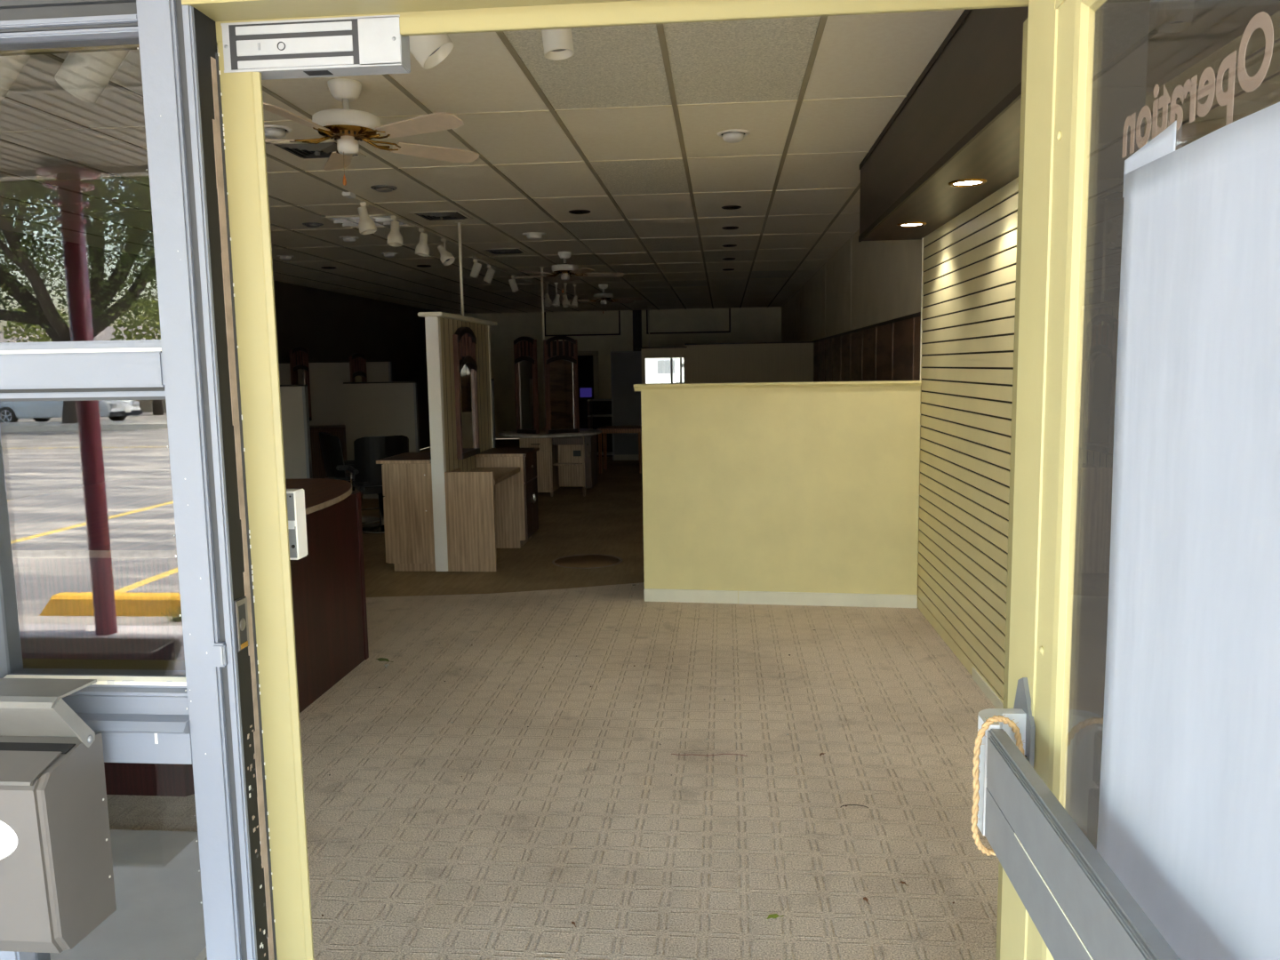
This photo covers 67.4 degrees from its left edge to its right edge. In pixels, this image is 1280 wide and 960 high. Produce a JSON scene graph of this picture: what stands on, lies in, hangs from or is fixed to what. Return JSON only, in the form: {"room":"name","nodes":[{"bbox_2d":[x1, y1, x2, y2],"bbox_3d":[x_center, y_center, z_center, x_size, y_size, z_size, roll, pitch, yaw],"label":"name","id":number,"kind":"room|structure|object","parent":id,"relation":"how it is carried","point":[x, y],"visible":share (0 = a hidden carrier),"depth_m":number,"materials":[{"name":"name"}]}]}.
{"room":"storefront entrance","nodes":[
{"label":"storefront entrance","id":0,"kind":"room"},
{"bbox_2d":[0,0,135,8],"bbox_3d":[-2.292,-0.126,1.630,7.850,3.200,0.120,0,7,5],"label":"wall","id":1,"kind":"structure","parent":0,"point":[4,4],"depth_m":1.38,"materials":[{"name":"paint"}]},
{"bbox_2d":[0,0,257,959],"bbox_3d":[-2.546,0.373,1.705,3.884,2.200,0.154,0,7,5],"label":"window","id":2,"kind":"structure","parent":1,"relation":"in","point":[188,711],"depth_m":1.44,"materials":[{"name":"paint"}]},
{"bbox_2d":[0,678,116,953],"bbox_3d":[-1.013,0.494,1.440,0.386,0.374,0.168,0,7,5],"label":"mailbox","id":3,"kind":"object","parent":2,"relation":"attached to","point":[57,884],"visible":1,"depth_m":1.38,"materials":[{"name":"metal"}]},
{"bbox_2d":[220,14,410,79],"bbox_3d":[-0.479,-0.648,1.436,0.275,0.081,0.058,0,7,5],"label":"lock","id":4,"kind":"object","parent":1,"relation":"attached to","point":[362,45],"visible":0.93,"depth_m":1.41,"materials":[{"name":"metal"}]},
{"bbox_2d":[181,0,1150,959],"bbox_3d":[0.032,0.342,1.485,1.313,2.230,0.147,0,7,5],"label":"trim","id":5,"kind":"structure","parent":1,"relation":"attached to","point":[231,104],"depth_m":1.41,"materials":[{"name":"yellow paint"}]},
{"bbox_2d":[286,488,307,559],"bbox_3d":[-0.586,0.073,1.596,0.048,0.114,0.040,0,7,5],"label":"lock","id":6,"kind":"object","parent":5,"relation":"attached to","point":[295,498],"depth_m":1.58,"materials":[{"name":"white metal"}]},
{"bbox_2d":[976,0,1273,959],"bbox_3d":[0.483,0.391,0.886,0.118,2.240,1.083,0,7,5],"label":"door","id":7,"kind":"structure","parent":1,"relation":"in","point":[1061,900],"depth_m":1.20,"materials":[{"name":"yellow metal"}]},
{"bbox_2d":[970,714,1025,855],"bbox_3d":[0.485,0.408,1.289,0.092,0.195,0.028,-3,7,-16],"label":"rope","id":8,"kind":"object","parent":7,"relation":"hanging from","point":[985,726],"visible":0.89,"depth_m":1.28,"materials":[{"name":"fabric"}]},
{"bbox_2d":[1122,120,1176,197],"bbox_3d":[0.508,-0.318,0.959,0.001,0.050,0.120,0,7,6],"label":"paper sheet","id":9,"kind":"object","parent":7,"relation":"attached to","point":[1164,143],"visible":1,"depth_m":0.94,"materials":[{"name":"white paper"}]},
{"bbox_2d":[1096,101,1279,959],"bbox_3d":[0.494,0.422,0.787,0.005,1.422,0.622,0,7,5],"label":"paper sheet","id":10,"kind":"object","parent":7,"relation":"attached to","point":[1188,819],"visible":0.95,"depth_m":0.85,"materials":[{"name":"white paper"}]},
{"bbox_2d":[1149,0,1279,10],"bbox_3d":[1.049,0.354,1.371,0.755,2.200,0.050,0,7,5],"label":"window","id":11,"kind":"structure","parent":1,"relation":"in","point":[1155,4],"depth_m":1.29,"materials":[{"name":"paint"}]},
{"bbox_2d":[0,229,439,500],"bbox_3d":[-5.261,-1.176,12.176,0.100,2.904,20.740,0,7,5],"label":"wall","id":12,"kind":"structure","parent":0,"point":[52,290],"depth_m":9.77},
{"bbox_2d":[417,312,496,571],"bbox_3d":[-1.547,-0.392,8.549,0.195,2.078,1.860,0,7,5],"label":"wall","id":13,"kind":"structure","parent":0,"point":[440,326],"depth_m":7.79,"materials":[{"name":"beige paint"}]},
{"bbox_2d":[455,222,463,315],"bbox_3d":[-1.570,-1.847,8.417,0.070,0.801,0.068,0,7,5],"label":"pole","id":14,"kind":"object","parent":13,"relation":"on","point":[458,223],"visible":0.96,"depth_m":8.40,"materials":[{"name":"white metal"}]},
{"bbox_2d":[452,327,479,459],"bbox_3d":[-1.498,-0.761,8.319,0.050,1.115,0.604,0,7,5],"label":"mirror","id":15,"kind":"object","parent":13,"relation":"attached to","point":[464,340],"visible":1,"depth_m":8.30,"materials":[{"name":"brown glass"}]},
{"bbox_2d":[0,9,964,313],"bbox_3d":[-1.422,-2.746,11.704,7.850,0.200,20.840,0,7,5],"label":"ceiling","id":16,"kind":"structure","parent":0,"point":[877,54],"depth_m":5.92,"materials":[{"name":"tile"}]},
{"bbox_2d":[0,55,31,103],"bbox_3d":[-1.643,-1.238,2.422,0.200,0.566,0.101,1,7,16],"label":"track spotlight","id":17,"kind":"object","parent":16,"relation":"hanging from","point":[11,67],"visible":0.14,"depth_m":2.43,"materials":[{"name":"white metal"}]},
{"bbox_2d":[54,49,129,103],"bbox_3d":[-1.379,-1.239,2.398,0.200,0.566,0.101,1,7,16],"label":"track spotlight","id":18,"kind":"object","parent":16,"relation":"hanging from","point":[84,76],"visible":0.71,"depth_m":2.40,"materials":[{"name":"white metal"}]},
{"bbox_2d":[264,124,291,138],"bbox_3d":[-1.930,-1.834,5.063,0.180,0.057,0.180,0,7,5],"label":"recessed light","id":19,"kind":"object","parent":16,"relation":"in","point":[271,131],"visible":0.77,"depth_m":5.02,"materials":[{"name":"white metal"}]},
{"bbox_2d":[277,255,294,260],"bbox_3d":[-3.918,-2.459,10.612,0.180,0.057,0.180,0,7,5],"label":"recessed light","id":20,"kind":"object","parent":16,"relation":"in","point":[282,257],"visible":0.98,"depth_m":10.57,"materials":[{"name":"white metal"}]},
{"bbox_2d":[302,222,323,227],"bbox_3d":[-2.842,-2.216,8.344,0.180,0.040,0.180,0,7,5],"label":"recessed light","id":21,"kind":"object","parent":16,"relation":"in","point":[308,224],"visible":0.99,"depth_m":8.30,"materials":[{"name":"grey metal"}]},
{"bbox_2d":[264,139,366,159],"bbox_3d":[-1.863,-1.892,5.546,0.420,0.034,0.420,0,7,5],"label":"ceiling vent","id":22,"kind":"object","parent":16,"relation":"in","point":[324,149],"visible":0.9,"depth_m":5.50,"materials":[{"name":"black metal"}]},
{"bbox_2d":[321,266,335,269],"bbox_3d":[-3.845,-2.655,11.855,0.180,0.079,0.180,0,7,5],"label":"recessed light","id":23,"kind":"object","parent":16,"relation":"in","point":[327,268],"visible":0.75,"depth_m":11.86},
{"bbox_2d":[339,236,359,242],"bbox_3d":[-2.789,-2.312,9.213,0.180,0.057,0.180,0,7,5],"label":"recessed light","id":24,"kind":"object","parent":16,"relation":"in","point":[349,239],"visible":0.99,"depth_m":9.17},
{"bbox_2d":[321,214,411,228],"bbox_3d":[-2.314,-2.201,8.197,0.580,0.030,0.580,0,7,5],"label":"fluorescent panel","id":25,"kind":"object","parent":16,"relation":"attached to","point":[380,220],"visible":0.63,"depth_m":8.09,"materials":[{"name":"white plastic"}]},
{"bbox_2d":[263,78,479,185],"bbox_3d":[-1.271,-1.550,4.341,1.212,0.450,1.271,-7,9,-40],"label":"ceiling fan","id":26,"kind":"object","parent":16,"relation":"hanging from","point":[347,126],"visible":0.98,"depth_m":4.22,"materials":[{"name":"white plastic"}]},
{"bbox_2d":[370,184,397,191],"bbox_3d":[-1.795,-2.043,6.734,0.180,0.040,0.180,0,7,5],"label":"recessed light","id":27,"kind":"object","parent":16,"relation":"in","point":[379,188],"visible":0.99,"depth_m":6.69,"materials":[{"name":"grey metal"}]},
{"bbox_2d":[381,252,397,257],"bbox_3d":[-2.747,-2.467,10.523,0.180,0.057,0.180,0,7,5],"label":"recessed light","id":28,"kind":"object","parent":16,"relation":"in","point":[386,254],"visible":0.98,"depth_m":10.48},
{"bbox_2d":[342,191,477,253],"bbox_3d":[-1.942,-2.262,8.663,0.060,0.030,3.660,0,7,5],"label":"track","id":29,"kind":"object","parent":16,"relation":"attached to","point":[349,195],"visible":0.99,"depth_m":7.99,"materials":[{"name":"white metal"}]},
{"bbox_2d":[357,201,376,234],"bbox_3d":[-2.054,-1.966,7.218,0.138,0.233,0.128,0,7,5],"label":"track spotlight","id":30,"kind":"object","parent":29,"relation":"hanging from","point":[366,226],"visible":1,"depth_m":7.19,"materials":[{"name":"white metal"}]},
{"bbox_2d":[387,216,403,246],"bbox_3d":[-2.009,-2.041,7.867,0.128,0.240,0.133,0,7,5],"label":"track spotlight","id":31,"kind":"object","parent":29,"relation":"hanging from","point":[395,238],"visible":1,"depth_m":7.84,"materials":[{"name":"white metal"}]},
{"bbox_2d":[415,228,429,256],"bbox_3d":[-1.955,-2.129,8.603,0.132,0.240,0.131,0,7,5],"label":"track spotlight","id":32,"kind":"object","parent":29,"relation":"hanging from","point":[422,249],"visible":1,"depth_m":8.57,"materials":[{"name":"white metal"}]},
{"bbox_2d":[437,238,455,265],"bbox_3d":[-1.877,-2.199,9.268,0.173,0.259,0.142,0,7,5],"label":"track spotlight","id":33,"kind":"object","parent":29,"relation":"hanging from","point":[447,259],"visible":1,"depth_m":9.26,"materials":[{"name":"white metal"}]},
{"bbox_2d":[416,264,431,267],"bbox_3d":[-2.663,-2.671,11.831,0.180,0.079,0.180,0,7,5],"label":"recessed light","id":34,"kind":"object","parent":16,"relation":"in","point":[421,266],"visible":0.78,"depth_m":11.86,"materials":[{"name":"black metal"}]},
{"bbox_2d":[408,33,454,69],"bbox_3d":[-0.550,-1.267,2.323,0.181,0.520,0.096,-1,7,-3],"label":"track spotlight","id":35,"kind":"object","parent":16,"relation":"hanging from","point":[429,51],"visible":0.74,"depth_m":2.32,"materials":[{"name":"white metal"}]},
{"bbox_2d":[408,210,472,220],"bbox_3d":[-1.650,-2.185,7.990,0.420,0.034,0.420,0,7,5],"label":"ceiling vent","id":36,"kind":"object","parent":16,"relation":"in","point":[443,215],"visible":1,"depth_m":7.94,"materials":[{"name":"grey metal"}]},
{"bbox_2d":[0,16,906,313],"bbox_3d":[-1.470,-2.645,11.715,7.550,0.010,20.650,0,7,5],"label":"grid","id":37,"kind":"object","parent":16,"relation":"attached to","point":[823,19],"depth_m":6.70,"materials":[{"name":"metal"}]},
{"bbox_2d":[470,256,531,282],"bbox_3d":[-1.768,-2.731,12.565,0.030,0.019,3.400,0,7,5],"label":"track","id":38,"kind":"object","parent":16,"relation":"attached to","point":[471,257],"visible":1,"depth_m":12.15,"materials":[{"name":"white metal"}]},
{"bbox_2d":[470,259,481,278],"bbox_3d":[-1.896,-2.437,11.095,0.147,0.216,0.092,0,7,5],"label":"track spotlight","id":39,"kind":"object","parent":38,"relation":"hanging from","point":[476,268],"visible":1,"depth_m":11.06,"materials":[{"name":"white metal"}]},
{"bbox_2d":[483,264,495,283],"bbox_3d":[-1.840,-2.513,11.738,0.152,0.216,0.092,0,7,5],"label":"track spotlight","id":40,"kind":"object","parent":38,"relation":"hanging from","point":[490,273],"visible":1,"depth_m":11.70,"materials":[{"name":"white metal"}]},
{"bbox_2d":[508,275,519,292],"bbox_3d":[-1.722,-2.669,13.073,0.141,0.225,0.092,0,7,5],"label":"track spotlight","id":41,"kind":"object","parent":38,"relation":"hanging from","point":[513,284],"visible":0.94,"depth_m":13.04,"materials":[{"name":"white metal"}]},
{"bbox_2d":[480,248,527,254],"bbox_3d":[-1.474,-2.481,10.466,0.420,0.034,0.420,0,7,5],"label":"ceiling vent","id":42,"kind":"object","parent":16,"relation":"in","point":[505,251],"visible":1,"depth_m":10.41,"materials":[{"name":"grey metal"}]},
{"bbox_2d":[522,232,545,239],"bbox_3d":[-1.010,-2.329,9.176,0.220,0.047,0.218,0,7,5],"label":"smoke detector","id":43,"kind":"object","parent":16,"relation":"attached to","point":[530,235],"visible":1,"depth_m":9.12,"materials":[{"name":"white plastic"}]},
{"bbox_2d":[538,266,544,402],"bbox_3d":[-1.236,-1.762,12.331,0.070,1.901,0.068,0,7,5],"label":"pole","id":44,"kind":"object","parent":16,"relation":"attached to","point":[540,268],"visible":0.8,"depth_m":12.28,"materials":[{"name":"white metal"}]},
{"bbox_2d":[544,281,551,306],"bbox_3d":[-1.353,-2.735,14.133,0.121,0.356,0.129,0,7,5],"label":"track spotlight","id":45,"kind":"object","parent":16,"relation":"hanging from","point":[548,302],"visible":1,"depth_m":14.13,"materials":[{"name":"white metal"}]},
{"bbox_2d":[552,282,559,306],"bbox_3d":[-1.252,-2.753,14.274,0.121,0.356,0.129,0,7,5],"label":"track spotlight","id":46,"kind":"object","parent":16,"relation":"hanging from","point":[556,302],"visible":1,"depth_m":14.27,"materials":[{"name":"white metal"}]},
{"bbox_2d":[541,28,574,60],"bbox_3d":[-0.270,-1.493,3.079,0.113,0.259,0.105,0,7,5],"label":"track spotlight","id":47,"kind":"object","parent":16,"relation":"hanging from","point":[557,44],"visible":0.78,"depth_m":3.05,"materials":[{"name":"white metal"}]},
{"bbox_2d":[562,283,570,307],"bbox_3d":[-1.108,-2.771,14.411,0.121,0.356,0.129,0,7,5],"label":"track spotlight","id":48,"kind":"object","parent":16,"relation":"hanging from","point":[565,303],"visible":1,"depth_m":14.41,"materials":[{"name":"white metal"}]},
{"bbox_2d":[513,251,623,293],"bbox_3d":[-0.782,-2.313,10.724,1.212,0.450,1.271,-2,7,-11],"label":"ceiling fan","id":49,"kind":"object","parent":16,"relation":"hanging from","point":[565,269],"visible":1,"depth_m":10.65,"materials":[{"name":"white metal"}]},
{"bbox_2d":[570,284,577,308],"bbox_3d":[-1.003,-2.796,14.601,0.121,0.356,0.129,0,7,5],"label":"track spotlight","id":50,"kind":"object","parent":16,"relation":"hanging from","point":[574,303],"visible":0.99,"depth_m":14.59,"materials":[{"name":"white metal"}]},
{"bbox_2d":[568,209,590,214],"bbox_3d":[-0.498,-2.241,7.905,0.180,0.079,0.180,0,7,5],"label":"recessed light","id":51,"kind":"object","parent":16,"relation":"in","point":[573,212],"visible":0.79,"depth_m":7.91,"materials":[{"name":"metal"}]},
{"bbox_2d":[561,284,642,313],"bbox_3d":[-0.531,-2.825,15.016,1.271,0.450,1.212,5,9,43],"label":"ceiling fan","id":52,"kind":"object","parent":16,"relation":"hanging from","point":[603,297],"visible":0.99,"depth_m":14.90,"materials":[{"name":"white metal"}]},
{"bbox_2d":[647,306,649,347],"bbox_3d":[0.203,-2.785,20.777,0.070,1.901,0.068,0,7,5],"label":"pole","id":53,"kind":"object","parent":16,"relation":"attached to","point":[647,307],"visible":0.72,"depth_m":20.70,"materials":[{"name":"black metal"}]},
{"bbox_2d":[722,257,735,260],"bbox_3d":[1.073,-2.703,11.592,0.159,0.079,0.159,0,7,5],"label":"recessed light","id":54,"kind":"object","parent":16,"relation":"in","point":[724,259],"visible":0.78,"depth_m":11.61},
{"bbox_2d":[721,244,736,247],"bbox_3d":[0.961,-2.549,10.302,0.159,0.079,0.159,0,7,5],"label":"recessed light","id":55,"kind":"object","parent":16,"relation":"in","point":[724,245],"visible":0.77,"depth_m":10.32,"materials":[{"name":"black metal"}]},
{"bbox_2d":[721,226,738,229],"bbox_3d":[0.844,-2.389,8.967,0.159,0.079,0.159,0,7,5],"label":"recessed light","id":56,"kind":"object","parent":16,"relation":"in","point":[724,228],"visible":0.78,"depth_m":8.98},
{"bbox_2d":[721,205,741,209],"bbox_3d":[0.743,-2.249,7.804,0.159,0.079,0.159,0,7,5],"label":"recessed light","id":57,"kind":"object","parent":16,"relation":"in","point":[728,207],"visible":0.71,"depth_m":7.82,"materials":[{"name":"black metal"}]},
{"bbox_2d":[717,129,749,143],"bbox_3d":[0.518,-1.905,5.323,0.180,0.057,0.180,0,7,5],"label":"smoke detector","id":58,"kind":"object","parent":16,"relation":"in","point":[732,136],"visible":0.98,"depth_m":5.28,"materials":[{"name":"white plastic"}]},
{"bbox_2d":[858,4,1279,241],"bbox_3d":[1.415,-1.500,3.723,0.416,0.489,5.086,0,7,5],"label":"soffit","id":59,"kind":"structure","parent":16,"relation":"attached to","point":[960,119],"depth_m":3.70,"materials":[{"name":"brown paint"}]},
{"bbox_2d":[896,222,926,227],"bbox_3d":[1.567,-1.478,5.540,0.165,0.021,0.165,0,7,5],"label":"recessed light","id":60,"kind":"object","parent":59,"relation":"attached to","point":[906,224],"visible":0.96,"depth_m":5.54,"materials":[{"name":"gold metal"}]},
{"bbox_2d":[948,178,987,187],"bbox_3d":[1.457,-1.326,4.270,0.165,0.021,0.165,0,7,5],"label":"recessed light","id":61,"kind":"object","parent":59,"relation":"attached to","point":[966,182],"visible":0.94,"depth_m":4.27,"materials":[{"name":"gold metal"}]},
{"bbox_2d":[361,439,644,597],"bbox_3d":[-1.367,0.306,12.014,7.670,0.112,20.740,0,7,5],"label":"floor","id":62,"kind":"structure","parent":0,"point":[609,519],"depth_m":8.75,"materials":[{"name":"carpet"}]},
{"bbox_2d":[280,384,312,478],"bbox_3d":[-3.513,-0.174,9.410,0.595,1.508,0.064,0,7,5],"label":"panel","id":63,"kind":"object","parent":62,"relation":"on","point":[294,399],"visible":0.4,"depth_m":9.34,"materials":[{"name":"white laminate"}]},
{"bbox_2d":[309,424,347,478],"bbox_3d":[-4.231,-0.278,12.987,0.740,0.895,0.510,0,7,5],"label":"base cabinet","id":64,"kind":"object","parent":62,"relation":"on","point":[318,470],"visible":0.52,"depth_m":12.76,"materials":[{"name":"brown wood"}]},
{"bbox_2d":[279,360,392,425],"bbox_3d":[-4.237,-0.777,13.495,1.605,1.768,0.064,0,7,5],"label":"panel","id":65,"kind":"object","parent":62,"relation":"on","point":[326,379],"visible":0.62,"depth_m":13.42,"materials":[{"name":"white laminate"}]},
{"bbox_2d":[288,346,311,420],"bbox_3d":[-4.691,-1.324,13.279,0.050,1.020,0.284,3,8,33],"label":"mirror","id":66,"kind":"object","parent":65,"relation":"attached to","point":[299,356],"visible":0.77,"depth_m":13.26,"materials":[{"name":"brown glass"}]},
{"bbox_2d":[349,352,367,382],"bbox_3d":[-3.864,-1.280,13.213,0.050,0.920,0.264,3,8,33],"label":"mirror","id":67,"kind":"object","parent":65,"relation":"attached to","point":[357,362],"visible":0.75,"depth_m":13.17,"materials":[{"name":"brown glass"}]},
{"bbox_2d":[318,432,379,525],"bbox_3d":[-3.068,-0.033,10.404,0.738,0.980,0.600,-4,7,-25],"label":"salon chair","id":68,"kind":"object","parent":62,"relation":"on","point":[335,466],"visible":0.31,"depth_m":10.10,"materials":[{"name":"black leather"}]},
{"bbox_2d":[347,435,408,534],"bbox_3d":[-2.691,0.015,9.944,0.600,0.980,0.738,-4,7,-25],"label":"salon chair","id":69,"kind":"object","parent":62,"relation":"on","point":[368,475],"visible":0.62,"depth_m":9.62,"materials":[{"name":"black leather"}]},
{"bbox_2d":[343,381,419,498],"bbox_3d":[-3.178,-0.464,11.873,0.915,1.493,0.064,0,7,5],"label":"panel","id":70,"kind":"object","parent":62,"relation":"on","point":[382,408],"visible":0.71,"depth_m":11.80,"materials":[{"name":"white laminate"}]},
{"bbox_2d":[376,452,435,571],"bbox_3d":[-1.862,0.253,8.098,0.441,0.914,0.720,0,7,5],"label":"base cabinet","id":71,"kind":"object","parent":62,"relation":"on","point":[406,476],"visible":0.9,"depth_m":7.77,"materials":[{"name":"brown wood"}]},
{"bbox_2d":[444,467,519,571],"bbox_3d":[-1.320,0.281,8.226,0.403,0.812,1.000,0,7,5],"label":"desk","id":72,"kind":"object","parent":62,"relation":"on","point":[469,495],"visible":1,"depth_m":7.74,"materials":[{"name":"brown wood"}]},
{"bbox_2d":[491,378,495,447],"bbox_3d":[-2.469,-0.713,13.905,0.755,1.488,0.064,0,7,5],"label":"panel","id":73,"kind":"object","parent":62,"relation":"on","point":[492,386],"visible":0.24,"depth_m":13.82,"materials":[{"name":"white laminate"}]},
{"bbox_2d":[474,447,539,548],"bbox_3d":[-1.218,0.157,9.016,0.474,0.868,0.650,0,7,5],"label":"base cabinet","id":74,"kind":"object","parent":62,"relation":"on","point":[516,497],"visible":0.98,"depth_m":8.74,"materials":[{"name":"brown wood"}]},
{"bbox_2d":[498,428,601,496],"bbox_3d":[-1.168,-0.240,12.659,1.344,0.800,1.344,0,7,5],"label":"station","id":75,"kind":"object","parent":62,"relation":"on","point":[564,459],"visible":0.79,"depth_m":12.18,"materials":[{"name":"wood"}]},
{"bbox_2d":[513,336,539,433],"bbox_3d":[-1.453,-1.210,12.253,0.374,1.230,0.050,4,8,37],"label":"mirror","id":76,"kind":"object","parent":75,"relation":"on","point":[524,348],"visible":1,"depth_m":12.25,"materials":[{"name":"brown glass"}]},
{"bbox_2d":[543,336,579,433],"bbox_3d":[-0.993,-1.208,12.172,0.444,1.230,0.050,-4,7,-24],"label":"mirror","id":77,"kind":"object","parent":75,"relation":"on","point":[561,380],"visible":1,"depth_m":12.18,"materials":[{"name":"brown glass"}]},
{"bbox_2d":[573,450,581,455],"bbox_3d":[-0.805,-0.340,12.278,0.100,0.075,0.009,0,7,5],"label":"outlet","id":78,"kind":"object","parent":75,"relation":"attached to","point":[575,452],"depth_m":12.27,"materials":[{"name":"black plastic"}]},
{"bbox_2d":[106,582,999,959],"bbox_3d":[-2.071,1.133,4.628,7.550,0.010,5.730,0,7,5],"label":"carpet","id":79,"kind":"object","parent":62,"relation":"on","point":[579,814],"visible":0.5,"depth_m":3.73,"materials":[{"name":"beige carpet"}]},
{"bbox_2d":[49,829,207,959],"bbox_3d":[-3.620,1.362,2.753,4.790,0.035,1.620,0,7,5],"label":"platform","id":80,"kind":"object","parent":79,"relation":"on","point":[158,915],"depth_m":2.92,"materials":[{"name":"grey concrete"}]},
{"bbox_2d":[7,478,368,796],"bbox_3d":[-2.454,0.617,4.812,1.774,0.984,2.296,0,7,5],"label":"reception desk","id":81,"kind":"object","parent":79,"relation":"on","point":[95,566],"depth_m":3.82,"materials":[{"name":"red laminate"}]},
{"bbox_2d":[376,657,393,662],"bbox_3d":[-1.445,1.016,5.417,0.120,0.010,0.048,5,9,41],"label":"fallen leaf","id":82,"kind":"object","parent":79,"relation":"on","point":[380,659],"visible":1,"depth_m":5.42,"materials":[{"name":"green plant"}]},
{"bbox_2d":[307,584,954,916],"bbox_3d":[0.065,1.056,4.919,2.998,0.003,4.617,0,7,5],"label":"crumbs","id":83,"kind":"object","parent":79,"relation":"on","point":[637,584],"visible":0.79,"depth_m":4.61,"materials":[{"name":"brown plant"}]},
{"bbox_2d":[672,753,747,756],"bbox_3d":[0.291,1.154,4.035,0.321,0.002,0.022,0,7,5],"label":"thread","id":84,"kind":"object","parent":79,"relation":"on","point":[672,754],"visible":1,"depth_m":4.03},
{"bbox_2d":[766,913,783,919],"bbox_3d":[0.400,1.291,2.841,0.055,0.010,0.022,-3,7,-14],"label":"fallen leaf","id":85,"kind":"object","parent":79,"relation":"on","point":[773,916],"visible":1,"depth_m":2.84,"materials":[{"name":"green plant"}]},
{"bbox_2d":[552,553,622,568],"bbox_3d":[-0.448,0.690,8.168,0.600,0.002,0.600,0,7,5],"label":"medallion","id":86,"kind":"object","parent":62,"relation":"on","point":[586,561],"visible":1,"depth_m":8.16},
{"bbox_2d":[587,399,612,456],"bbox_3d":[-0.676,-0.930,17.330,0.470,1.055,0.410,0,7,5],"label":"shelf unit","id":87,"kind":"object","parent":62,"relation":"on","point":[599,411],"visible":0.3,"depth_m":17.48,"materials":[{"name":"brown wood"}]},
{"bbox_2d":[596,425,642,473],"bbox_3d":[-0.278,-0.480,15.029,0.720,0.690,0.700,0,7,5],"label":"wooden table","id":88,"kind":"object","parent":62,"relation":"on","point":[605,429],"visible":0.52,"depth_m":14.73,"materials":[{"name":"brown wood"}]},
{"bbox_2d":[610,351,641,460],"bbox_3d":[0.057,-1.287,16.698,1.095,1.890,0.090,0,7,5],"label":"door","id":89,"kind":"structure","parent":62,"relation":"on","point":[626,366],"depth_m":16.69,"materials":[{"name":"metal"}]},
{"bbox_2d":[634,341,813,383],"bbox_3d":[1.222,-1.012,13.976,2.560,1.945,0.180,0,7,5],"label":"wall","id":90,"kind":"structure","parent":62,"relation":"on","point":[787,361],"depth_m":13.82,"materials":[{"name":"beige paint"}]},
{"bbox_2d":[644,357,684,383],"bbox_3d":[0.361,-1.399,13.966,0.570,0.755,0.014,0,7,5],"label":"wall mirror","id":91,"kind":"object","parent":90,"relation":"attached to","point":[658,370],"visible":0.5,"depth_m":13.94,"materials":[{"name":"clear glass"}]},
{"bbox_2d":[454,306,781,439],"bbox_3d":[-0.530,-2.438,22.121,7.800,2.920,0.150,0,7,5],"label":"wall","id":92,"kind":"structure","parent":0,"point":[598,334],"depth_m":22.04,"materials":[{"name":"paint"}]},
{"bbox_2d":[579,387,592,398],"bbox_3d":[-1.247,-2.018,22.156,0.300,0.240,0.044,0,7,5],"label":"screen","id":93,"kind":"object","parent":92,"relation":"attached to","point":[584,392],"visible":1,"depth_m":22.13,"materials":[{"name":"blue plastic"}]},
{"bbox_2d":[633,380,921,607],"bbox_3d":[0.915,0.094,6.535,1.888,1.508,0.180,0,7,10],"label":"wall partition","id":94,"kind":"structure","parent":0,"point":[786,493],"depth_m":6.47,"materials":[{"name":"beige paint"}]},
{"bbox_2d":[781,229,921,381],"bbox_3d":[2.362,-1.221,11.506,0.135,2.904,20.740,0,7,5],"label":"wall","id":95,"kind":"structure","parent":0,"point":[860,311],"depth_m":8.98,"materials":[{"name":"brown wood"}]},
{"bbox_2d":[917,10,1279,708],"bbox_3d":[1.628,-0.058,3.837,0.028,2.420,5.005,0,7,5],"label":"wall slats","id":96,"kind":"structure","parent":95,"relation":"attached to","point":[968,284],"depth_m":4.92,"materials":[{"name":"beige paint"}]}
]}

